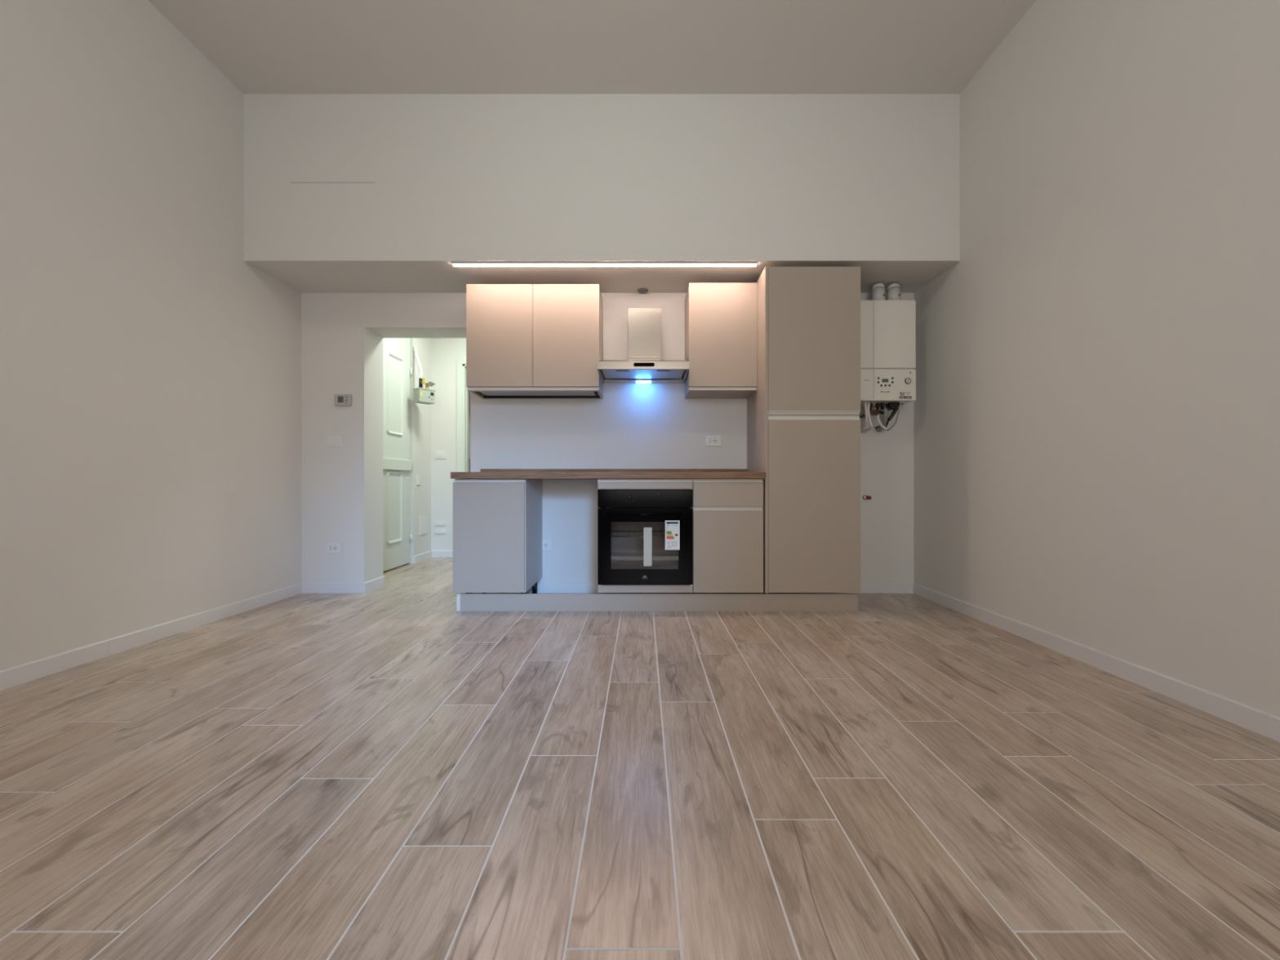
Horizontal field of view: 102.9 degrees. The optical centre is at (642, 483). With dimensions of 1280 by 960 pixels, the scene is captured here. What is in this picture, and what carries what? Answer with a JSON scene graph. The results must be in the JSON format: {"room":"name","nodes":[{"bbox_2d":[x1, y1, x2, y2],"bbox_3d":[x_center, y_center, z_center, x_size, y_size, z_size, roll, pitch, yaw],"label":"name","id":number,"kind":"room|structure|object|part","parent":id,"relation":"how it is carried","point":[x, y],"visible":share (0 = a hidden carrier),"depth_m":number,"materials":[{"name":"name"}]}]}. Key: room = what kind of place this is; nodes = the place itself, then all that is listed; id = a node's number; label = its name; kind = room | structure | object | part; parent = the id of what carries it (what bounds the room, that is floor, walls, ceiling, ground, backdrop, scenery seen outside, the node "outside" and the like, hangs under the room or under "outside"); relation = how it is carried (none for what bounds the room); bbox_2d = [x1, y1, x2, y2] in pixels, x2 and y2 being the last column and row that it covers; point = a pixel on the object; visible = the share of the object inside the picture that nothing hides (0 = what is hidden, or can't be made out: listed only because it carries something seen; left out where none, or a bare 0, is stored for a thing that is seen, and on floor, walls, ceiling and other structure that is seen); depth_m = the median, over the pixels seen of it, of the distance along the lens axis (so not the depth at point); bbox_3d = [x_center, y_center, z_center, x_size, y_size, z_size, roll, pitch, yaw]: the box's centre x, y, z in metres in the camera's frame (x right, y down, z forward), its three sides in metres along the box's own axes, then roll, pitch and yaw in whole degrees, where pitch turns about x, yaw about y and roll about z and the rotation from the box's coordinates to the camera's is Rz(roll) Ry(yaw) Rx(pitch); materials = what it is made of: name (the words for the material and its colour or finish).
{"room":"open-plan kitchen","nodes":[
{"label":"open-plan kitchen","id":0,"kind":"room"},
{"bbox_2d":[0,0,301,671],"bbox_3d":[-2.625,-0.835,0.520,0.150,3.310,7.140,0,0,0],"label":"wall","id":1,"kind":"structure","parent":0,"point":[150,372],"depth_m":2.54,"materials":[{"name":"white paint"}]},
{"bbox_2d":[0,582,302,690],"bbox_3d":[-2.543,0.782,0.455,0.013,0.075,6.710,0,0,0],"label":"baseboard","id":2,"kind":"structure","parent":1,"relation":"attached to","point":[30,671],"depth_m":2.51,"materials":[{"name":"white paint"}]},
{"bbox_2d":[408,337,431,563],"bbox_3d":[-2.415,-0.540,4.870,0.150,2.720,1.560,0,0,0],"label":"wall","id":3,"kind":"structure","parent":0,"point":[420,414],"depth_m":5.38,"materials":[{"name":"white paint"}]},
{"bbox_2d":[382,337,412,571],"bbox_3d":[-2.374,-0.406,4.809,0.073,2.428,0.769,0,0,0],"label":"door","id":4,"kind":"structure","parent":3,"relation":"in","point":[397,371],"depth_m":4.90,"materials":[{"name":"white wood"}]},
{"bbox_3d":[-2.358,0.230,4.855,0.016,0.700,0.310,0,0,0],"label":"panel moulding","id":5,"kind":"part","parent":4,"relation":"part of","materials":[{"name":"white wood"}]},
{"bbox_3d":[-2.358,-0.840,4.865,0.016,0.780,0.330,0,0,0],"label":"panel moulding","id":6,"kind":"part","parent":4,"relation":"part of","materials":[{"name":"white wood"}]},
{"bbox_3d":[-2.352,-0.177,4.798,0.028,0.105,0.735,0,0,0],"label":"rail","id":7,"kind":"part","parent":4,"relation":"part of","materials":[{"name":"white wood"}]},
{"bbox_2d":[416,475,420,484],"bbox_3d":[-2.335,-0.033,5.320,0.010,0.100,0.085,0,0,0],"label":"light switch","id":8,"kind":"object","parent":3,"relation":"attached to","point":[418,477],"visible":1,"depth_m":5.30,"materials":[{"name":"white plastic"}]},
{"bbox_2d":[413,550,431,563],"bbox_3d":[-2.333,0.782,5.431,0.013,0.075,0.438,0,0,0],"label":"baseboard","id":9,"kind":"structure","parent":3,"relation":"attached to","point":[426,555],"depth_m":5.39,"materials":[{"name":"white paint"}]},
{"bbox_2d":[419,515,426,534],"bbox_3d":[-2.335,0.449,5.430,0.010,0.190,0.170,0,0,0],"label":"junction cover","id":10,"kind":"object","parent":3,"relation":"attached to","point":[423,520],"visible":1,"depth_m":5.42,"materials":[{"name":"white plastic"}]},
{"bbox_2d":[412,345,435,404],"bbox_3d":[-2.224,-1.106,5.173,0.208,0.595,0.222,0,0,-39],"label":"gas meter","id":11,"kind":"object","parent":3,"relation":"attached to","point":[421,395],"visible":1,"depth_m":5.13,"materials":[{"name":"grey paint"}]},
{"bbox_3d":[-2.205,-0.942,5.150,0.120,0.012,0.184,0,0,35],"label":"lid","id":12,"kind":"part","parent":11,"relation":"part of","materials":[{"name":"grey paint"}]},
{"bbox_3d":[-2.140,-1.001,5.145,0.095,0.045,0.028,0,0,6],"label":"lever","id":13,"kind":"part","parent":11,"relation":"part of","materials":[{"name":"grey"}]},
{"bbox_2d":[431,337,466,550],"bbox_3d":[-1.620,-0.540,5.710,1.740,2.720,0.120,0,0,0],"label":"wall","id":14,"kind":"structure","parent":0,"point":[445,352],"depth_m":5.65,"materials":[{"name":"white paint"}]},
{"bbox_2d":[434,450,445,458],"bbox_3d":[-2.240,-0.315,5.644,0.125,0.085,0.012,0,0,0],"label":"light switch","id":15,"kind":"object","parent":14,"relation":"attached to","point":[437,454],"visible":1,"depth_m":5.64,"materials":[{"name":"white plastic"}]},
{"bbox_2d":[435,528,446,533],"bbox_3d":[-2.235,0.532,5.645,0.125,0.045,0.010,0,0,0],"label":"wall socket","id":16,"kind":"object","parent":14,"relation":"attached to","point":[437,531],"visible":1,"depth_m":5.64,"materials":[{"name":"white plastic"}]},
{"bbox_2d":[435,521,446,524],"bbox_3d":[-2.235,0.444,5.645,0.125,0.045,0.010,0,0,0],"label":"wall socket","id":17,"kind":"object","parent":14,"relation":"attached to","point":[436,522],"visible":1,"depth_m":5.64,"materials":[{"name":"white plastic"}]},
{"bbox_2d":[431,550,453,557],"bbox_3d":[-2.193,0.782,5.644,0.267,0.075,0.013,0,0,0],"label":"baseboard","id":18,"kind":"structure","parent":14,"relation":"attached to","point":[435,553],"depth_m":5.64,"materials":[{"name":"white paint"}]},
{"bbox_2d":[456,357,468,471],"bbox_3d":[-1.590,-0.282,5.702,0.930,2.205,0.136,0,0,0],"label":"door","id":19,"kind":"structure","parent":14,"relation":"in","point":[462,394],"depth_m":5.63,"materials":[{"name":"white wood"}]},
{"bbox_2d":[468,391,470,471],"bbox_3d":[-1.550,-0.590,6.185,1.500,2.820,0.830,0,0,0],"label":"wall","id":20,"kind":"structure","parent":0,"point":[468,392],"depth_m":6.48,"materials":[{"name":"white paint"}]},
{"bbox_2d":[147,0,1035,93],"bbox_3d":[-0.260,-2.550,0.105,4.580,0.120,6.310,0,0,0],"label":"ceiling","id":21,"kind":"structure","parent":0,"point":[262,46],"depth_m":2.89,"materials":[{"name":"white paint"}]},
{"bbox_2d":[244,93,959,293],"bbox_3d":[-0.260,-1.956,3.675,4.580,1.067,0.830,0,0,0],"label":"soffit","id":22,"kind":"structure","parent":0,"point":[869,182],"depth_m":3.26,"materials":[{"name":"white paint"}]},
{"bbox_2d":[290,182,374,182],"bbox_3d":[-1.980,-1.923,3.260,0.540,0.002,0.001,0,0,0],"label":"trim","id":23,"kind":"structure","parent":22,"relation":"attached to","point":[291,182],"depth_m":3.26,"materials":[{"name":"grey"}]},
{"bbox_2d":[452,262,756,266],"bbox_3d":[-0.244,-1.416,3.298,1.963,0.014,0.034,0,0,0],"label":"strip light","id":24,"kind":"object","parent":22,"relation":"attached to","point":[455,264],"visible":1,"depth_m":3.29,"materials":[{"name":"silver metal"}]},
{"bbox_2d":[452,263,756,266],"bbox_3d":[-0.244,-1.412,3.298,1.959,0.004,0.026,0,0,0],"label":"diffuser","id":25,"kind":"object","parent":24,"relation":"attached to","point":[455,264],"depth_m":3.29,"materials":[{"name":"white plastic"}]},
{"bbox_2d":[636,288,648,293],"bbox_3d":[0.003,-1.416,3.757,0.084,0.014,0.084,0,0,0],"label":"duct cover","id":26,"kind":"object","parent":22,"relation":"attached to","point":[642,291],"visible":1,"depth_m":3.74,"materials":[{"name":"grey metal"}]},
{"bbox_2d":[301,293,914,582],"bbox_3d":[-0.260,-0.301,3.950,4.580,2.243,0.280,0,0,0],"label":"wall","id":27,"kind":"structure","parent":0,"point":[633,425],"depth_m":3.81,"materials":[{"name":"white paint"}]},
{"bbox_2d":[325,542,342,553],"bbox_3d":[-2.303,0.484,3.804,0.120,0.080,0.012,0,0,0],"label":"wall socket","id":28,"kind":"object","parent":27,"relation":"attached to","point":[331,548],"visible":1,"depth_m":3.80,"materials":[{"name":"white plastic"}]},
{"bbox_2d":[333,394,351,405],"bbox_3d":[-2.231,-0.619,3.796,0.121,0.086,0.029,0,0,0],"label":"thermostat","id":29,"kind":"object","parent":27,"relation":"attached to","point":[339,399],"visible":1,"depth_m":3.78,"materials":[{"name":"grey plastic"}]},
{"bbox_2d":[302,576,384,593],"bbox_3d":[-2.302,0.782,3.943,0.470,0.075,0.293,0,0,0],"label":"baseboard","id":30,"kind":"structure","parent":27,"relation":"attached to","point":[307,588],"depth_m":3.80,"materials":[{"name":"white paint"}]},
{"bbox_2d":[466,284,603,398],"bbox_3d":[-0.745,-0.992,3.634,0.902,0.720,0.348,0,0,0],"label":"upper cabinet","id":31,"kind":"object","parent":27,"relation":"attached to","point":[523,340],"visible":1,"depth_m":3.46,"materials":[{"name":"beige laminate"}]},
{"bbox_3d":[-0.971,-1.004,3.470,0.450,0.696,0.019,0,0,0],"label":"door","id":32,"kind":"part","parent":31,"relation":"part of","materials":[{"name":"beige laminate"}]},
{"bbox_3d":[-0.745,-0.641,3.501,0.866,0.014,0.039,0,0,0],"label":"rail","id":33,"kind":"part","parent":31,"relation":"part of","materials":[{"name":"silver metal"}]},
{"bbox_2d":[479,391,595,395],"bbox_3d":[-0.745,-0.653,3.652,0.866,0.018,0.215,0,0,0],"label":"drip tray","id":34,"kind":"object","parent":31,"relation":"on","point":[481,393],"depth_m":3.67,"materials":[{"name":"silver metal"}]},
{"bbox_3d":[-0.745,-0.641,3.793,0.866,0.018,0.027,0,0,0],"label":"rail","id":35,"kind":"part","parent":31,"relation":"part of","materials":[{"name":"black plastic"}]},
{"bbox_3d":[-0.519,-1.004,3.470,0.450,0.696,0.019,0,0,0],"label":"door","id":36,"kind":"part","parent":31,"relation":"part of","materials":[{"name":"beige laminate"}]},
{"bbox_2d":[542,539,552,551],"bbox_3d":[-0.733,0.464,3.804,0.120,0.080,0.012,0,0,0],"label":"wall socket","id":37,"kind":"object","parent":27,"relation":"attached to","point":[547,544],"visible":0.67,"depth_m":3.80,"materials":[{"name":"white plastic"}]},
{"bbox_2d":[597,307,688,383],"bbox_3d":[0.006,-0.984,3.570,0.602,0.491,0.476,0,0,0],"label":"extractor hood","id":38,"kind":"object","parent":27,"relation":"attached to","point":[644,364],"visible":1,"depth_m":3.58,"materials":[{"name":"metal"}]},
{"bbox_3d":[0.006,-0.753,3.764,0.574,0.009,0.055,0,0,0],"label":"panel","id":39,"kind":"part","parent":38,"relation":"part of","materials":[{"name":"silver metal"}]},
{"bbox_2d":[635,380,650,383],"bbox_3d":[0.009,-0.745,3.749,0.107,0.013,0.030,0,0,0],"label":"lamp","id":40,"kind":"object","parent":38,"relation":"on","point":[637,381],"depth_m":3.74,"materials":[{"name":"white plastic"}]},
{"bbox_3d":[0.011,-0.775,3.334,0.137,0.024,0.004,0,0,0],"label":"control panel","id":41,"kind":"part","parent":38,"relation":"part of","materials":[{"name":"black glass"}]},
{"bbox_2d":[471,582,913,593],"bbox_3d":[0.365,0.782,3.804,3.303,0.075,0.013,0,0,0],"label":"baseboard","id":42,"kind":"structure","parent":27,"relation":"attached to","point":[542,588],"depth_m":3.80,"materials":[{"name":"white paint"}]},
{"bbox_2d":[705,435,721,445],"bbox_3d":[0.529,-0.317,3.804,0.120,0.080,0.012,0,0,0],"label":"wall socket","id":43,"kind":"object","parent":27,"relation":"attached to","point":[710,440],"visible":1,"depth_m":3.80,"materials":[{"name":"white plastic"}]},
{"bbox_2d":[684,282,757,398],"bbox_3d":[0.548,-0.996,3.634,0.464,0.730,0.348,0,0,0],"label":"upper cabinet","id":44,"kind":"object","parent":27,"relation":"attached to","point":[721,318],"visible":1,"depth_m":3.46,"materials":[{"name":"beige laminate"}]},
{"bbox_2d":[862,494,871,500],"bbox_3d":[1.665,0.106,3.769,0.040,0.040,0.079,0,0,0],"label":"pipe stub","id":45,"kind":"object","parent":27,"relation":"attached to","point":[865,497],"visible":1,"depth_m":3.76,"materials":[{"name":"silver metal"}]},
{"bbox_2d":[859,282,915,432],"bbox_3d":[1.692,-0.893,3.645,0.436,1.035,0.330,0,0,0],"label":"boiler","id":46,"kind":"object","parent":27,"relation":"attached to","point":[888,326],"visible":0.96,"depth_m":3.49,"materials":[{"name":"white metal"}]},
{"bbox_3d":[1.665,-0.695,3.487,0.137,0.086,0.004,0,0,0],"label":"control panel","id":47,"kind":"part","parent":46,"relation":"part of","materials":[{"name":"white plastic"}]},
{"bbox_3d":[1.674,-0.912,3.647,0.400,0.688,0.286,0,0,0],"label":"casing","id":48,"kind":"part","parent":46,"relation":"part of","materials":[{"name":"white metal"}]},
{"bbox_2d":[899,391,911,398],"bbox_3d":[1.799,-0.601,3.486,0.083,0.045,0.001,0,0,0],"label":"print","id":49,"kind":"object","parent":46,"relation":"attached to","point":[902,394],"depth_m":3.49,"materials":[{"name":"white paper"}]},
{"bbox_2d":[0,557,1279,959],"bbox_3d":[-0.274,0.850,1.950,5.008,0.060,10.000,0,0,0],"label":"floor","id":50,"kind":"structure","parent":0,"point":[391,771],"depth_m":1.36,"materials":[{"name":"brown wood"}]},
{"bbox_2d":[453,479,542,593],"bbox_3d":[-0.975,0.397,3.524,0.463,0.847,0.568,0,0,0],"label":"base cabinet","id":51,"kind":"object","parent":50,"relation":"on","point":[497,523],"visible":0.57,"depth_m":3.24,"materials":[{"name":"laminate"}]},
{"bbox_2d":[450,471,766,479],"bbox_3d":[-0.215,-0.050,3.510,1.990,0.043,0.597,0,0,0],"label":"countertop","id":52,"kind":"structure","parent":51,"relation":"on","point":[454,475],"depth_m":3.21,"materials":[{"name":"brown wood"}]},
{"bbox_2d":[480,468,746,471],"bbox_3d":[-0.213,-0.088,3.799,1.986,0.035,0.021,0,0,0],"label":"upstand","id":53,"kind":"object","parent":52,"relation":"on","point":[481,469],"visible":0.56,"depth_m":3.79,"materials":[{"name":"brown wood"}]},
{"bbox_2d":[597,479,692,592],"bbox_3d":[0.018,0.337,3.510,0.606,0.727,0.540,0,0,0],"label":"housing","id":54,"kind":"object","parent":50,"relation":"on","point":[602,483],"visible":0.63,"depth_m":3.24,"materials":[{"name":"beige laminate"}]},
{"bbox_3d":[0.018,0.016,3.249,0.603,0.044,0.019,0,0,0],"label":"panel","id":55,"kind":"part","parent":54,"relation":"part of","materials":[{"name":"beige laminate"}]},
{"bbox_3d":[0.018,0.672,3.249,0.603,0.048,0.019,0,0,0],"label":"panel","id":56,"kind":"part","parent":54,"relation":"part of","materials":[{"name":"beige laminate"}]},
{"bbox_2d":[597,488,693,586],"bbox_3d":[0.018,0.344,3.421,0.600,0.609,0.499,0,0,0],"label":"oven","id":57,"kind":"object","parent":54,"relation":"in","point":[645,536],"visible":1,"depth_m":3.22,"materials":[{"name":"black glass"}]},
{"bbox_3d":[-0.081,0.094,3.209,0.038,0.038,0.018,0,0,0],"label":"knob","id":58,"kind":"part","parent":57,"relation":"part of","materials":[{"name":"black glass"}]},
{"bbox_2d":[611,530,665,537],"bbox_3d":[0.018,0.340,3.435,0.472,0.007,0.356,0,0,0],"label":"wire shelf","id":59,"kind":"object","parent":57,"relation":"attached to","point":[628,535],"depth_m":3.26,"materials":[{"name":"silver metal"}]},
{"bbox_3d":[0.006,0.197,3.195,0.465,0.018,0.047,0,0,0],"label":"handle","id":60,"kind":"part","parent":57,"relation":"part of","materials":[{"name":"black glass"}]},
{"bbox_3d":[0.018,0.097,3.239,0.600,0.114,0.042,0,0,0],"label":"control panel","id":61,"kind":"part","parent":57,"relation":"part of","materials":[{"name":"black glass"}]},
{"bbox_2d":[666,521,678,548],"bbox_3d":[0.189,0.328,3.216,0.073,0.168,0.001,0,0,0],"label":"print","id":62,"kind":"object","parent":57,"relation":"attached to","point":[672,526],"depth_m":3.22,"materials":[{"name":"white paper"}]},
{"bbox_2d":[456,593,857,611],"bbox_3d":[0.096,0.765,3.274,2.572,0.110,0.024,0,0,0],"label":"plinth","id":63,"kind":"object","parent":50,"relation":"on","point":[464,602],"visible":1,"depth_m":3.26,"materials":[{"name":"beige laminate"}]},
{"bbox_2d":[692,479,763,592],"bbox_3d":[0.548,0.337,3.510,0.453,0.727,0.540,0,0,0],"label":"base cabinet","id":64,"kind":"object","parent":50,"relation":"on","point":[728,513],"visible":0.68,"depth_m":3.24,"materials":[{"name":"beige laminate"}]},
{"bbox_3d":[0.546,0.071,3.249,0.444,0.155,0.019,0,0,0],"label":"drawer","id":65,"kind":"part","parent":64,"relation":"part of","materials":[{"name":"beige laminate"}]},
{"bbox_2d":[746,266,860,593],"bbox_3d":[1.085,-0.339,3.524,0.607,2.077,0.568,0,0,0],"label":"tall cabinet","id":66,"kind":"object","parent":50,"relation":"on","point":[803,420],"visible":0.83,"depth_m":3.24,"materials":[{"name":"beige laminate"}]},
{"bbox_3d":[0.790,-0.339,3.524,0.018,2.077,0.568,0,0,0],"label":"panel","id":67,"kind":"part","parent":66,"relation":"part of","materials":[{"name":"beige laminate"}]},
{"bbox_3d":[1.094,-0.921,3.249,0.588,0.912,0.019,0,0,0],"label":"door","id":68,"kind":"part","parent":66,"relation":"part of","materials":[{"name":"beige laminate"}]},
{"bbox_3d":[1.094,0.147,3.249,0.588,1.098,0.019,0,0,0],"label":"door","id":69,"kind":"part","parent":66,"relation":"part of","materials":[{"name":"beige laminate"}]},
{"bbox_2d":[914,0,1279,716],"bbox_3d":[2.105,-0.835,0.520,0.150,3.310,7.140,0,0,0],"label":"wall","id":70,"kind":"structure","parent":0,"point":[1097,402],"depth_m":2.17,"materials":[{"name":"white paint"}]},
{"bbox_2d":[912,582,1279,742],"bbox_3d":[2.023,0.782,0.455,0.013,0.075,6.710,0,0,0],"label":"baseboard","id":71,"kind":"structure","parent":70,"relation":"attached to","point":[1264,723],"depth_m":2.10,"materials":[{"name":"white paint"}]}
]}

